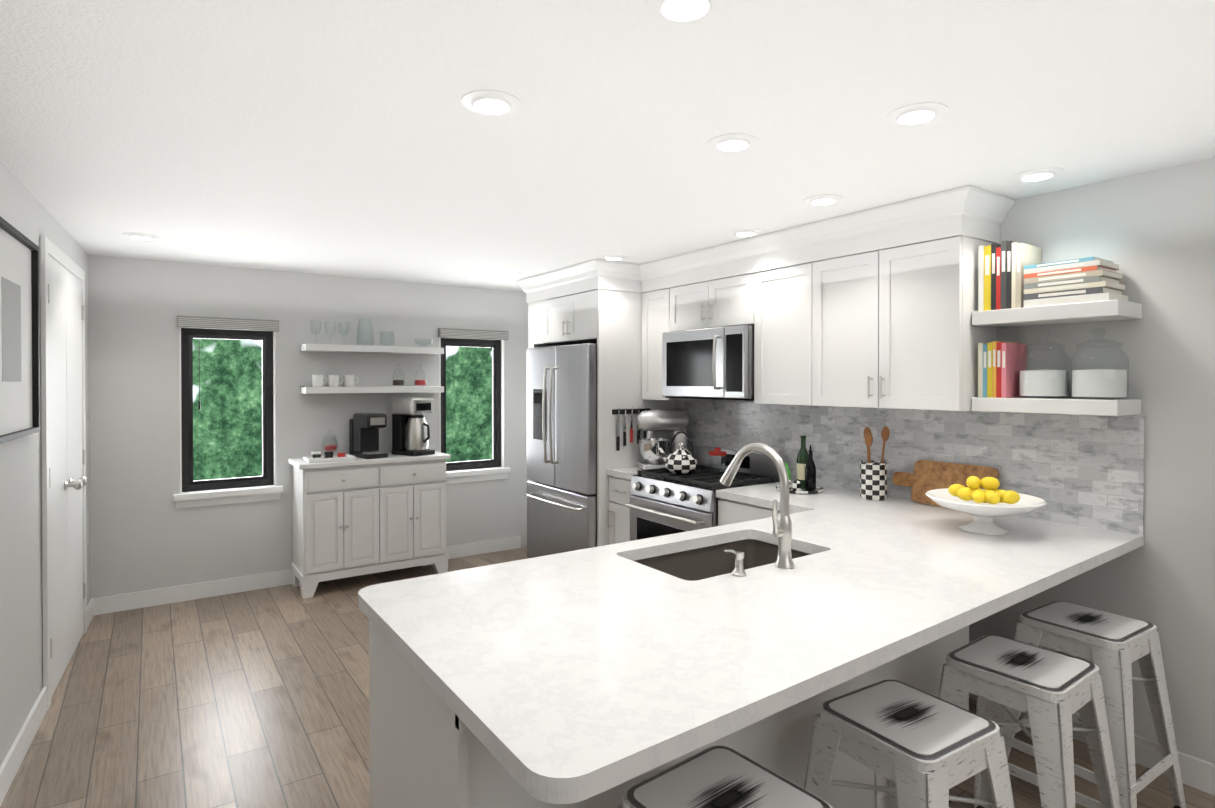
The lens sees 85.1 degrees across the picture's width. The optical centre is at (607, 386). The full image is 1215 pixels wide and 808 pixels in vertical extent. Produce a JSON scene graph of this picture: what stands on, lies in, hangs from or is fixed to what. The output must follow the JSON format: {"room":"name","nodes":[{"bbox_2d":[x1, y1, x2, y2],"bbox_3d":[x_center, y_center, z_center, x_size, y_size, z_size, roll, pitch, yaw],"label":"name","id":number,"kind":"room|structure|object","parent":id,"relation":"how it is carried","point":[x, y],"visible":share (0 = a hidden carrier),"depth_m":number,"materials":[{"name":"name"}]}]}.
{"room":"kitchen","nodes":[
{"label":"kitchen","id":0,"kind":"room"},
{"bbox_2d":[0,161,90,765],"bbox_3d":[-1.359,0.344,0.821,0.150,2.360,8.300,0,1,-31],"label":"wall","id":1,"kind":"structure","parent":0,"point":[25,212],"depth_m":2.78,"materials":[{"name":"white paint"}]},
{"bbox_2d":[0,216,39,443],"bbox_3d":[-2.314,-0.204,2.583,0.030,0.810,0.730,0,1,-31],"label":"picture frame","id":2,"kind":"object","parent":1,"relation":"attached to","point":[19,348],"visible":1,"depth_m":2.67,"materials":[{"name":"white"}]},
{"bbox_2d":[0,599,93,805],"bbox_3d":[-1.333,1.468,0.952,0.015,0.110,7.882,0,1,-31],"label":"baseboard","id":3,"kind":"structure","parent":1,"relation":"attached to","point":[15,756],"depth_m":2.70,"materials":[{"name":"white wood"}]},
{"bbox_2d":[40,236,86,709],"bbox_3d":[-2.894,0.401,3.573,0.124,2.205,1.144,0,1,-35],"label":"closet doors","id":4,"kind":"structure","parent":1,"relation":"in","point":[63,445],"depth_m":3.44,"materials":[{"name":"white"}]},
{"bbox_2d":[89,254,527,597],"bbox_3d":[-1.953,0.309,5.406,3.880,2.360,0.150,0,1,-35],"label":"wall","id":5,"kind":"structure","parent":0,"point":[145,534],"depth_m":4.86,"materials":[{"name":"white paint"}]},
{"bbox_2d":[173,315,282,508],"bbox_3d":[-2.742,0.176,4.800,0.685,1.335,0.152,0,1,-35],"label":"window","id":6,"kind":"structure","parent":5,"relation":"in","point":[199,328],"depth_m":4.77,"materials":[{"name":"black"}]},
{"bbox_2d":[91,536,520,614],"bbox_3d":[-2.089,1.435,5.218,3.127,0.110,0.015,0,1,-35],"label":"baseboard","id":7,"kind":"structure","parent":5,"relation":"attached to","point":[154,597],"depth_m":4.74,"materials":[{"name":"white wood"}]},
{"bbox_2d":[301,386,443,393],"bbox_3d":[-1.845,0.025,5.264,1.060,0.050,0.197,0,1,-35],"label":"shelf","id":8,"kind":"object","parent":5,"relation":"attached to","point":[384,389],"visible":1,"depth_m":5.16,"materials":[{"name":"white wood"}]},
{"bbox_2d":[312,375,358,386],"bbox_3d":[-2.088,-0.044,5.086,0.341,0.089,0.082,0,1,-35],"label":"mugs","id":9,"kind":"object","parent":8,"relation":"on","point":[333,381],"visible":1,"depth_m":5.05,"materials":[{"name":"white ceramic"}]},
{"bbox_2d":[392,367,404,384],"bbox_3d":[-1.692,-0.097,5.359,0.100,0.189,0.100,0,1,-35],"label":"canister","id":10,"kind":"object","parent":8,"relation":"on","point":[398,382],"visible":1,"depth_m":5.33,"materials":[{"name":"clear glass"}]},
{"bbox_2d":[414,370,426,385],"bbox_3d":[-1.544,-0.098,5.461,0.100,0.189,0.100,0,1,-35],"label":"canister","id":11,"kind":"object","parent":8,"relation":"on","point":[419,382],"visible":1,"depth_m":5.43,"materials":[{"name":"clear glass"}]},
{"bbox_2d":[301,344,443,354],"bbox_3d":[-1.845,-0.295,5.262,1.060,0.050,0.197,0,1,-35],"label":"shelf","id":12,"kind":"object","parent":5,"relation":"attached to","point":[363,349],"visible":1,"depth_m":5.16,"materials":[{"name":"white wood"}]},
{"bbox_2d":[310,319,394,345],"bbox_3d":[-1.976,-0.425,5.160,0.628,0.209,0.130,0,1,-35],"label":"glassware","id":13,"kind":"object","parent":12,"relation":"on","point":[344,331],"visible":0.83,"depth_m":5.17,"materials":[{"name":"clear glass"}]},
{"bbox_2d":[414,339,433,346],"bbox_3d":[-1.519,-0.357,5.476,0.158,0.069,0.160,0,1,-35],"label":"bowl","id":14,"kind":"object","parent":12,"relation":"on","point":[422,341],"visible":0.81,"depth_m":5.46,"materials":[{"name":"clear glass"}]},
{"bbox_2d":[438,328,510,483],"bbox_3d":[-1.200,0.168,5.862,0.690,1.335,0.152,0,1,-35],"label":"window","id":15,"kind":"structure","parent":5,"relation":"in","point":[494,468],"depth_m":5.91,"materials":[{"name":"black"}]},
{"bbox_2d":[0,546,1214,807],"bbox_3d":[-0.002,1.565,2.054,4.480,0.100,7.900,0,1,-35],"label":"floor","id":16,"kind":"structure","parent":0,"point":[256,698],"depth_m":3.04,"materials":[{"name":"brown wood"}]},
{"bbox_2d":[288,451,450,598],"bbox_3d":[-1.819,1.016,5.119,1.110,0.950,0.473,0,1,-35],"label":"hutch","id":17,"kind":"object","parent":16,"relation":"on","point":[357,516],"visible":1,"depth_m":4.91,"materials":[{"name":"white wood"}]},
{"bbox_2d":[303,451,354,462],"bbox_3d":[-2.048,0.507,4.875,0.320,0.070,0.200,0,1,-35],"label":"tray","id":18,"kind":"object","parent":17,"relation":"on","point":[317,456],"visible":0.98,"depth_m":4.83,"materials":[{"name":"white ceramic"}]},
{"bbox_2d":[321,430,338,454],"bbox_3d":[-2.126,0.438,5.076,0.122,0.204,0.124,0,1,-35],"label":"candy jar","id":19,"kind":"object","parent":18,"relation":"on","point":[329,447],"visible":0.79,"depth_m":5.05,"materials":[{"name":"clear glass"}]},
{"bbox_2d":[349,413,387,458],"bbox_3d":[-1.845,0.372,5.104,0.168,0.336,0.328,0,1,-45],"label":"pod coffee maker","id":20,"kind":"object","parent":17,"relation":"on","point":[364,435],"visible":0.98,"depth_m":5.05,"materials":[{"name":"black plastic"}]},
{"bbox_2d":[392,397,434,455],"bbox_3d":[-1.528,0.314,5.271,0.337,0.450,0.211,0,1,35],"label":"coffee maker","id":21,"kind":"object","parent":17,"relation":"on","point":[410,431],"visible":1,"depth_m":5.21,"materials":[{"name":"silver metal"}]},
{"bbox_2d":[369,620,737,807],"bbox_3d":[-0.189,1.076,1.903,0.785,0.880,0.710,0,1,-35],"label":"base cabinet","id":22,"kind":"object","parent":16,"relation":"on","point":[420,756],"depth_m":1.61,"materials":[{"name":"white wood"}]},
{"bbox_2d":[358,480,1143,807],"bbox_3d":[0.521,0.611,2.537,2.756,0.040,1.855,0,1,-35],"label":"countertop","id":23,"kind":"structure","parent":22,"relation":"on","point":[587,674],"depth_m":1.74,"materials":[{"name":"white stone"}]},
{"bbox_2d":[724,550,745,575],"bbox_3d":[0.405,0.557,2.108,0.043,0.072,0.083,0,1,-35],"label":"soap dispenser","id":24,"kind":"object","parent":23,"relation":"on","point":[739,567],"visible":1,"depth_m":2.08,"materials":[{"name":"silver metal"}]},
{"bbox_2d":[720,443,793,568],"bbox_3d":[0.495,0.392,2.279,0.096,0.399,0.323,0,1,-35],"label":"faucet","id":25,"kind":"object","parent":23,"relation":"on","point":[782,529],"visible":1,"depth_m":2.17,"materials":[{"name":"silver metal"}]},
{"bbox_2d":[775,435,823,493],"bbox_3d":[1.071,0.428,3.696,0.260,0.306,0.260,0,1,-35],"label":"bottles","id":26,"kind":"object","parent":23,"relation":"on","point":[804,482],"visible":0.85,"depth_m":3.65,"materials":[{"name":"green glass"}]},
{"bbox_2d":[859,426,889,499],"bbox_3d":[1.388,0.393,3.448,0.138,0.380,0.146,0,1,-35],"label":"utensil crock","id":27,"kind":"object","parent":23,"relation":"on","point":[873,480],"visible":1,"depth_m":3.40,"materials":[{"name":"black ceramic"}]},
{"bbox_2d":[892,460,998,506],"bbox_3d":[1.636,0.477,3.242,0.064,0.214,0.510,0,1,-35],"label":"cutting board","id":28,"kind":"object","parent":23,"relation":"on","point":[924,478],"visible":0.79,"depth_m":3.26,"materials":[{"name":"brown wood"}]},
{"bbox_2d":[925,476,1045,535],"bbox_3d":[1.536,0.478,2.705,0.430,0.222,0.430,0,1,-35],"label":"fruit bowl","id":29,"kind":"object","parent":23,"relation":"on","point":[987,504],"visible":0.98,"depth_m":2.66,"materials":[{"name":"white ceramic"}]},
{"bbox_2d":[524,343,596,558],"bbox_3d":[-0.120,0.594,5.123,0.824,1.795,0.904,0,1,-35],"label":"fridge","id":30,"kind":"object","parent":16,"relation":"on","point":[561,494],"visible":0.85,"depth_m":4.84,"materials":[{"name":"silver metal"}]},
{"bbox_2d":[528,289,674,546],"bbox_3d":[-0.083,0.406,5.196,0.732,2.170,1.040,0,1,-35],"label":"cabinet","id":31,"kind":"object","parent":16,"relation":"on","point":[608,323],"visible":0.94,"depth_m":4.70,"materials":[{"name":"white wood"}]},
{"bbox_2d":[612,407,650,450],"bbox_3d":[0.175,0.299,4.723,0.330,0.300,0.028,0,1,-35],"label":"rail","id":32,"kind":"object","parent":31,"relation":"attached to","point":[625,411],"visible":0.77,"depth_m":4.68,"materials":[{"name":"black metal"}]},
{"bbox_2d":[609,476,632,503],"bbox_3d":[0.351,1.055,4.673,0.616,0.880,0.310,0,1,-35],"label":"base cabinet","id":33,"kind":"object","parent":16,"relation":"on","point":[618,489],"depth_m":4.53,"materials":[{"name":"white wood"}]},
{"bbox_2d":[607,466,643,479],"bbox_3d":[0.344,0.595,4.665,0.632,0.040,0.310,0,1,-35],"label":"countertop","id":34,"kind":"structure","parent":33,"relation":"on","point":[622,473],"depth_m":4.53,"materials":[{"name":"white stone"}]},
{"bbox_2d":[637,409,688,469],"bbox_3d":[0.391,0.367,4.657,0.365,0.413,0.264,0,0,-10],"label":"stand mixer","id":35,"kind":"object","parent":34,"relation":"on","point":[649,422],"visible":0.81,"depth_m":4.61,"materials":[{"name":"silver metal"}]},
{"bbox_2d":[626,446,786,540],"bbox_3d":[0.596,0.961,4.186,0.711,1.075,0.756,0,1,-35],"label":"range","id":36,"kind":"object","parent":16,"relation":"on","point":[664,501],"visible":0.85,"depth_m":4.08,"materials":[{"name":"silver metal"}]},
{"bbox_2d":[658,431,697,473],"bbox_3d":[0.445,0.415,4.250,0.276,0.267,0.210,0,1,35],"label":"kettle","id":37,"kind":"object","parent":36,"relation":"on","point":[681,460],"visible":1,"depth_m":4.17,"materials":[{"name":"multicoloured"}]},
{"bbox_2d":[709,447,726,470],"bbox_3d":[0.720,0.472,4.329,0.116,0.152,0.116,0,1,-35],"label":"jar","id":38,"kind":"object","parent":36,"relation":"on","point":[717,451],"visible":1,"depth_m":4.30,"materials":[{"name":"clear glass"}]},
{"bbox_2d":[617,745,832,807],"bbox_3d":[0.247,1.187,1.373,0.458,0.666,0.458,0,1,-39],"label":"stool","id":39,"kind":"object","parent":16,"relation":"on","point":[719,776],"visible":1,"depth_m":1.41,"materials":[{"name":"silver metal"}]},
{"bbox_2d":[738,692,845,807],"bbox_3d":[0.404,1.212,2.413,0.770,0.600,0.544,0,1,-35],"label":"base cabinet","id":40,"kind":"object","parent":16,"relation":"on","point":[782,747],"depth_m":2.01,"materials":[{"name":"white wood"}]},
{"bbox_2d":[846,640,968,807],"bbox_3d":[0.970,1.069,2.756,0.580,0.880,0.759,0,1,-35],"label":"base cabinet","id":41,"kind":"object","parent":16,"relation":"on","point":[923,675],"depth_m":2.35,"materials":[{"name":"white wood"}]},
{"bbox_2d":[804,680,1014,807],"bbox_3d":[0.779,1.184,1.728,0.458,0.666,0.458,0,1,-32],"label":"stool","id":42,"kind":"object","parent":16,"relation":"on","point":[911,746],"visible":1,"depth_m":1.66,"materials":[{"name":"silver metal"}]},
{"bbox_2d":[938,635,1120,807],"bbox_3d":[1.288,1.182,2.066,0.458,0.666,0.458,0,1,-37],"label":"stool","id":43,"kind":"object","parent":16,"relation":"on","point":[1050,692],"visible":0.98,"depth_m":2.00,"materials":[{"name":"silver metal"}]},
{"bbox_2d":[1001,601,1186,807],"bbox_3d":[1.748,1.179,2.419,0.458,0.666,0.458,0,1,-33],"label":"stool","id":44,"kind":"object","parent":16,"relation":"on","point":[1112,646],"visible":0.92,"depth_m":2.33,"materials":[{"name":"silver metal"}]},
{"bbox_2d":[0,0,1214,291],"bbox_3d":[-0.002,-0.895,2.036,4.480,0.100,7.900,0,1,-35],"label":"ceiling","id":45,"kind":"structure","parent":0,"point":[352,138],"depth_m":2.09,"materials":[{"name":"white paint"}]},
{"bbox_2d":[122,233,159,239],"bbox_3d":[-2.658,-0.853,3.776,0.174,0.012,0.174,0,1,-44],"label":"recessed light","id":46,"kind":"object","parent":45,"relation":"in","point":[140,236],"depth_m":3.75,"materials":[{"name":"white plastic"}]},
{"bbox_2d":[461,90,520,115],"bbox_3d":[-0.345,-0.839,1.970,0.174,0.012,0.174,0,1,-44],"label":"recessed light","id":47,"kind":"object","parent":45,"relation":"in","point":[487,102],"depth_m":1.95,"materials":[{"name":"white"}]},
{"bbox_2d":[601,255,626,260],"bbox_3d":[0.042,-0.858,4.422,0.174,0.012,0.174,0,1,-44],"label":"recessed light","id":48,"kind":"object","parent":45,"relation":"in","point":[607,257],"depth_m":4.39,"materials":[{"name":"white"}]},
{"bbox_2d":[645,0,725,25],"bbox_3d":[0.170,-0.835,1.451,0.174,0.012,0.174,0,1,-44],"label":"recessed light","id":49,"kind":"object","parent":45,"relation":"in","point":[670,12],"depth_m":1.46,"materials":[{"name":"white plastic"}]},
{"bbox_2d":[707,133,757,151],"bbox_3d":[0.435,-0.841,2.301,0.174,0.012,0.174,0,1,-44],"label":"recessed light","id":50,"kind":"object","parent":45,"relation":"in","point":[735,142],"depth_m":2.28,"materials":[{"name":"white"}]},
{"bbox_2d":[730,229,761,236],"bbox_3d":[0.769,-0.852,3.684,0.174,0.012,0.174,0,1,-44],"label":"recessed light","id":51,"kind":"object","parent":45,"relation":"in","point":[741,232],"depth_m":3.66,"materials":[{"name":"white plastic"}]},
{"bbox_2d":[803,194,843,204],"bbox_3d":[0.984,-0.847,3.019,0.174,0.012,0.174,0,1,-44],"label":"recessed light","id":52,"kind":"object","parent":45,"relation":"in","point":[824,199],"depth_m":2.99,"materials":[{"name":"white"}]},
{"bbox_2d":[886,102,947,125],"bbox_3d":[0.957,-0.839,2.053,0.174,0.012,0.174,0,0,-8],"label":"recessed light","id":53,"kind":"object","parent":45,"relation":"in","point":[917,113],"depth_m":2.03,"materials":[{"name":"white plastic"}]},
{"bbox_2d":[1012,167,1063,181],"bbox_3d":[1.722,-0.844,2.653,0.174,0.012,0.174,0,1,-44],"label":"recessed light","id":54,"kind":"object","parent":45,"relation":"in","point":[1038,174],"depth_m":2.63,"materials":[{"name":"white"}]},
{"bbox_2d":[705,158,1214,774],"bbox_3d":[1.823,0.326,3.211,0.150,2.360,7.750,0,1,-35],"label":"wall","id":55,"kind":"structure","parent":0,"point":[1151,234],"depth_m":2.59,"materials":[{"name":"white paint"}]},
{"bbox_2d":[642,288,704,400],"bbox_3d":[0.470,-0.291,4.745,0.327,0.770,0.310,0,1,-35],"label":"upper cabinet","id":56,"kind":"object","parent":55,"relation":"attached to","point":[655,304],"depth_m":4.68,"materials":[{"name":"white wood"}]},
{"bbox_2d":[670,273,753,331],"bbox_3d":[0.777,-0.523,4.299,0.327,0.300,0.770,0,1,-35],"label":"upper cabinet","id":57,"kind":"object","parent":55,"relation":"attached to","point":[724,302],"depth_m":4.16,"materials":[{"name":"white wood"}]},
{"bbox_2d":[662,325,753,399],"bbox_3d":[0.723,-0.143,4.265,0.456,0.442,0.760,0,1,-35],"label":"microwave","id":58,"kind":"object","parent":57,"relation":"attached to","point":[712,363],"visible":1,"depth_m":4.10,"materials":[{"name":"silver metal"}]},
{"bbox_2d":[516,185,1014,303],"bbox_3d":[0.550,-0.767,4.233,0.772,0.187,3.480,0,1,-35],"label":"crown molding","id":59,"kind":"structure","parent":57,"relation":"attached to","point":[973,212],"depth_m":3.54,"materials":[{"name":"white wood"}]},
{"bbox_2d":[754,261,821,405],"bbox_3d":[1.129,-0.284,3.789,0.327,0.770,0.472,0,1,-35],"label":"upper cabinet","id":60,"kind":"object","parent":55,"relation":"attached to","point":[787,300],"depth_m":3.69,"materials":[{"name":"white wood"}]},
{"bbox_2d":[822,236,996,410],"bbox_3d":[1.438,-0.280,3.341,0.327,0.770,0.848,0,1,-35],"label":"upper cabinet","id":61,"kind":"object","parent":55,"relation":"attached to","point":[893,328],"depth_m":3.12,"materials":[{"name":"white wood"}]},
{"bbox_2d":[972,397,1140,415],"bbox_3d":[1.870,0.079,2.786,0.247,0.060,0.540,0,1,-35],"label":"shelf","id":62,"kind":"object","parent":55,"relation":"attached to","point":[1109,407],"visible":0.9,"depth_m":2.65,"materials":[{"name":"white wood"}]},
{"bbox_2d":[978,341,1026,397],"bbox_3d":[1.756,-0.076,2.945,0.192,0.246,0.117,0,1,-35],"label":"books","id":63,"kind":"object","parent":62,"relation":"on","point":[999,367],"visible":0.96,"depth_m":2.89,"materials":[{"name":"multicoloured paper"}]},
{"bbox_2d":[1018,331,1070,397],"bbox_3d":[1.853,-0.095,2.812,0.190,0.284,0.190,0,1,-35],"label":"jar","id":64,"kind":"object","parent":62,"relation":"on","point":[1045,382],"visible":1,"depth_m":2.75,"materials":[{"name":"clear glass"}]},
{"bbox_2d":[1070,328,1128,398],"bbox_3d":[1.966,-0.094,2.649,0.190,0.284,0.190,0,1,-35],"label":"jar","id":65,"kind":"object","parent":62,"relation":"on","point":[1105,383],"visible":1,"depth_m":2.59,"materials":[{"name":"clear glass"}]},
{"bbox_2d":[972,299,1141,327],"bbox_3d":[1.870,-0.301,2.784,0.247,0.060,0.540,0,1,-35],"label":"shelf","id":66,"kind":"object","parent":55,"relation":"attached to","point":[1105,310],"visible":1,"depth_m":2.67,"materials":[{"name":"white wood"}]},
{"bbox_2d":[978,240,1127,310],"bbox_3d":[1.858,-0.480,2.785,0.202,0.296,0.491,0,1,-35],"label":"books","id":67,"kind":"object","parent":66,"relation":"on","point":[1012,274],"visible":0.85,"depth_m":2.74,"materials":[{"name":"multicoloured paper"}]},
{"bbox_2d":[1178,751,1214,795],"bbox_3d":[3.016,1.465,1.338,0.015,0.110,2.923,0,1,-35],"label":"baseboard","id":68,"kind":"structure","parent":55,"relation":"attached to","point":[1197,772],"depth_m":2.49,"materials":[{"name":"white wood"}]},
{"label":"outside","id":69,"kind":"structure","parent":0,"visible":0},
{"bbox_2d":[193,338,491,480],"bbox_3d":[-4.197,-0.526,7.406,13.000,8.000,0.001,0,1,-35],"label":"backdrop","id":70,"kind":"structure","parent":69,"point":[227,430],"depth_m":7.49,"materials":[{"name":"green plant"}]}
]}

